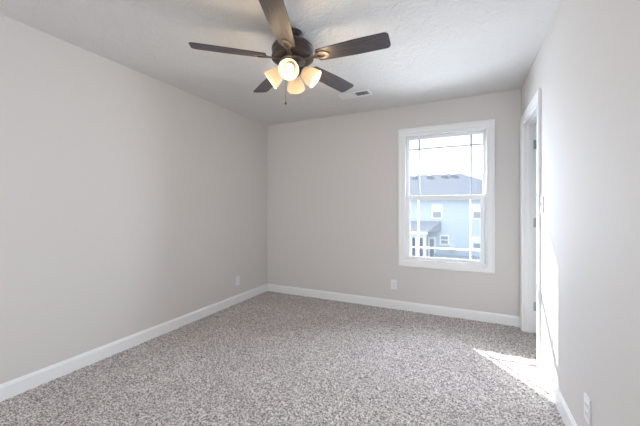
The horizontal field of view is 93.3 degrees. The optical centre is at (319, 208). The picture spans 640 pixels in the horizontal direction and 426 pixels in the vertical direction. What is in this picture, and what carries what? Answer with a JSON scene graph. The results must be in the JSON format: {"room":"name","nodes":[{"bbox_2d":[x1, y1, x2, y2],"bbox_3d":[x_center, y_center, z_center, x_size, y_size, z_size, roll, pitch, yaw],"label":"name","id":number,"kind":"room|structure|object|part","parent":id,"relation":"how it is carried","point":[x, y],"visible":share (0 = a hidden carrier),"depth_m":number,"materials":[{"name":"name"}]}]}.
{"room":"empty bedroom","nodes":[
{"label":"empty bedroom","id":0,"kind":"room"},
{"bbox_2d":[0,14,266,383],"bbox_3d":[-1.991,-0.005,2.113,0.150,2.440,5.581,0,0,26],"label":"wall","id":1,"kind":"structure","parent":0,"point":[132,201],"depth_m":2.45,"materials":[{"name":"white paint"}]},
{"bbox_2d":[0,283,267,401],"bbox_3d":[-1.917,1.160,2.077,0.014,0.110,5.281,0,0,26],"label":"baseboard","id":2,"kind":"structure","parent":1,"relation":"attached to","point":[9,389],"depth_m":2.46,"materials":[{"name":"white paint"}]},
{"bbox_2d":[236,276,239,285],"bbox_3d":[-1.054,0.925,3.876,0.009,0.115,0.070,0,0,26],"label":"electrical outlet","id":3,"kind":"object","parent":1,"relation":"attached to","point":[237,277],"visible":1,"depth_m":3.87,"materials":[{"name":"white plastic"}]},
{"bbox_2d":[0,0,561,125],"bbox_3d":[0.172,-1.300,1.072,4.950,0.150,5.581,0,0,26],"label":"ceiling","id":4,"kind":"structure","parent":0,"point":[439,50],"depth_m":2.20,"materials":[{"name":"white paint"}]},
{"bbox_2d":[189,0,390,104],"bbox_3d":[-0.149,-0.970,2.100,1.259,0.510,1.301,0,0,26],"label":"ceiling fan","id":5,"kind":"object","parent":4,"relation":"hanging from","point":[291,52],"visible":1,"depth_m":2.00,"materials":[{"name":"brown wood"}]},
{"bbox_3d":[-0.608,-1.054,2.015,0.487,0.006,0.134,1,12,-13],"label":"blade","id":6,"kind":"part","parent":5,"relation":"part of","materials":[{"name":"brown wood"}]},
{"bbox_3d":[-0.412,-1.036,2.479,0.134,0.006,0.487,-14,7,-30],"label":"blade","id":7,"kind":"part","parent":5,"relation":"part of","materials":[{"name":"brown wood"}]},
{"bbox_3d":[-0.308,-0.931,2.120,0.110,0.132,0.132,-37,-2,3],"label":"lamp shade","id":8,"kind":"part","parent":5,"relation":"part of","materials":[{"name":"beige glass"}]},
{"bbox_3d":[-0.228,-1.036,1.685,0.134,0.006,0.487,12,1,5],"label":"blade","id":9,"kind":"part","parent":5,"relation":"part of","materials":[{"name":"brown wood"}]},
{"bbox_3d":[-0.199,-0.931,1.995,0.132,0.132,0.110,0,37,4],"label":"lamp shade","id":10,"kind":"part","parent":5,"relation":"part of","materials":[{"name":"beige glass"}]},
{"bbox_3d":[-0.196,-0.932,1.996,0.057,0.068,0.073,0,0,26],"label":"bulb","id":11,"kind":"part","parent":5,"relation":"part of","materials":[{"name":"white glass"}]},
{"bbox_3d":[-0.183,-0.931,2.229,0.132,0.132,0.110,0,-37,4],"label":"lamp shade","id":12,"kind":"part","parent":5,"relation":"part of","materials":[{"name":"beige glass"}]},
{"bbox_3d":[-0.074,-0.931,2.104,0.110,0.132,0.132,37,2,3],"label":"lamp shade","id":13,"kind":"part","parent":5,"relation":"part of","materials":[{"name":"beige glass"}]},
{"bbox_3d":[0.089,-1.036,2.436,0.134,0.006,0.487,-16,-10,40],"label":"blade","id":14,"kind":"part","parent":5,"relation":"part of","materials":[{"name":"brown wood"}]},
{"bbox_3d":[0.204,-1.036,1.945,0.487,0.006,0.134,0,-12,23],"label":"blade","id":15,"kind":"part","parent":5,"relation":"part of","materials":[{"name":"brown wood"}]},
{"bbox_2d":[337,89,372,99],"bbox_3d":[0.377,-1.221,3.231,0.350,0.008,0.160,0,0,26],"label":"ceiling vent","id":16,"kind":"object","parent":4,"relation":"in","point":[366,92],"visible":1,"depth_m":3.22,"materials":[{"name":"white metal"}]},
{"bbox_2d":[0,291,564,425],"bbox_3d":[0.172,1.308,1.072,4.950,0.213,5.581,0,0,26],"label":"floor","id":17,"kind":"structure","parent":0,"point":[268,358],"depth_m":2.18,"materials":[{"name":"beige carpet"}]},
{"bbox_2d":[267,89,520,315],"bbox_3d":[1.349,-0.005,3.519,4.650,2.440,0.150,0,0,26],"label":"wall","id":18,"kind":"structure","parent":0,"point":[332,182],"depth_m":3.79,"materials":[{"name":"white paint"}]},
{"bbox_2d":[268,284,519,326],"bbox_3d":[0.644,1.160,3.767,3.136,0.110,0.014,0,0,26],"label":"baseboard","id":19,"kind":"structure","parent":18,"relation":"attached to","point":[503,319],"depth_m":3.59,"materials":[{"name":"white paint"}]},
{"bbox_2d":[391,280,396,289],"bbox_3d":[0.891,0.918,3.651,0.070,0.115,0.009,0,0,26],"label":"electrical outlet","id":20,"kind":"object","parent":18,"relation":"attached to","point":[393,282],"visible":1,"depth_m":3.65,"materials":[{"name":"white plastic"}]},
{"bbox_2d":[398,119,494,273],"bbox_3d":[1.427,-0.131,3.474,1.006,1.630,0.184,0,0,26],"label":"window","id":21,"kind":"structure","parent":18,"relation":"in","point":[486,264],"depth_m":3.38,"materials":[{"name":"white paint"}]},
{"bbox_3d":[1.413,0.224,3.459,0.829,0.752,0.026,0,0,26],"label":"sash","id":22,"kind":"part","parent":21,"relation":"part of","materials":[{"name":"white plastic"}]},
{"bbox_3d":[1.431,-0.485,3.483,0.841,0.754,0.024,0,0,26],"label":"sash","id":23,"kind":"part","parent":21,"relation":"part of","materials":[{"name":"white plastic"}]},
{"bbox_2d":[521,0,639,425],"bbox_3d":[0.935,-0.005,0.622,0.115,2.440,5.431,0,0,26],"label":"wall","id":24,"kind":"structure","parent":0,"point":[586,67],"depth_m":1.39,"materials":[{"name":"white paint"}]},
{"bbox_2d":[540,197,543,211],"bbox_3d":[1.636,-0.030,2.233,0.018,0.115,0.070,0,0,26],"label":"light switch","id":25,"kind":"object","parent":24,"relation":"attached to","point":[542,198],"visible":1,"depth_m":2.21,"materials":[{"name":"white plastic"}]},
{"bbox_2d":[539,355,576,425],"bbox_3d":[0.713,1.160,0.310,0.014,0.110,4.378,0,0,26],"label":"baseboard","id":26,"kind":"structure","parent":24,"relation":"attached to","point":[561,405],"depth_m":1.84,"materials":[{"name":"white paint"}]},
{"bbox_2d":[584,393,590,425],"bbox_3d":[1.244,0.933,1.408,0.009,0.115,0.070,0,0,26],"label":"electrical outlet","id":27,"kind":"object","parent":24,"relation":"attached to","point":[587,403],"visible":1,"depth_m":1.40,"materials":[{"name":"white plastic"}]},
{"bbox_3d":[2.491,-0.005,1.953,1.535,2.440,1.981,0,0,26],"label":"wall","id":28,"kind":"structure","parent":0,"visible":0},
{"bbox_2d":[520,88,540,368],"bbox_3d":[2.216,0.153,2.484,0.845,2.124,0.842,0,0,26],"label":"door","id":29,"kind":"structure","parent":28,"relation":"in","point":[530,121],"depth_m":2.92,"materials":[{"name":"white paint"}]},
{"label":"outside","id":30,"kind":"structure","parent":0,"visible":0},
{"bbox_3d":[20.443,4.265,42.477,120.000,0.300,85.719,0,0,26],"label":"ground","id":31,"kind":"structure","parent":30,"visible":0},
{"bbox_2d":[410,173,482,259],"bbox_3d":[8.854,0.515,26.929,15.540,7.200,12.690,0,0,26],"label":"neighbor house","id":32,"kind":"structure","parent":31,"relation":"on","point":[442,223],"depth_m":22.29,"materials":[{"name":"blue"}]},
{"bbox_3d":[8.370,3.100,22.579,0.540,1.930,0.070,0,0,26],"label":"door","id":33,"kind":"part","parent":32,"relation":"part of","materials":[{"name":"white"}]},
{"bbox_3d":[8.367,3.120,22.575,0.280,1.690,0.020,0,0,26],"label":"pane","id":34,"kind":"part","parent":32,"relation":"part of","materials":[{"name":"clear glass"}]},
{"bbox_3d":[8.690,0.453,22.439,0.560,0.425,0.015,0,0,26],"label":"pane","id":35,"kind":"part","parent":32,"relation":"part of","materials":[{"name":"clear glass"}]},
{"bbox_2d":[433,205,440,210],"bbox_3d":[8.690,-0.033,22.439,0.560,0.425,0.015,0,0,26],"label":"blind","id":36,"kind":"object","parent":32,"relation":"hanging from","point":[435,207],"depth_m":22.43,"materials":[{"name":"white"}]},
{"bbox_3d":[11.123,2.615,21.268,0.560,0.320,0.015,0,0,26],"label":"pane","id":37,"kind":"part","parent":32,"relation":"part of","materials":[{"name":"clear glass"}]},
{"bbox_2d":[473,238,479,242],"bbox_3d":[11.123,2.235,21.268,0.560,0.320,0.015,0,0,26],"label":"blind","id":38,"kind":"object","parent":32,"relation":"hanging from","point":[475,240],"depth_m":21.30,"materials":[{"name":"white"}]},
{"bbox_3d":[11.123,0.453,21.268,0.560,0.425,0.015,0,0,26],"label":"pane","id":39,"kind":"part","parent":32,"relation":"part of","materials":[{"name":"clear glass"}]},
{"bbox_2d":[473,205,479,210],"bbox_3d":[11.123,-0.033,21.268,0.560,0.425,0.015,0,0,26],"label":"blind","id":40,"kind":"object","parent":32,"relation":"hanging from","point":[475,207],"depth_m":21.30,"materials":[{"name":"white"}]},
{"bbox_2d":[435,253,478,259],"bbox_3d":[11.235,3.625,19.735,7.030,0.980,0.110,0,0,26],"label":"fence","id":41,"kind":"object","parent":31,"relation":"on","point":[436,255],"visible":0.22,"depth_m":20.58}
]}

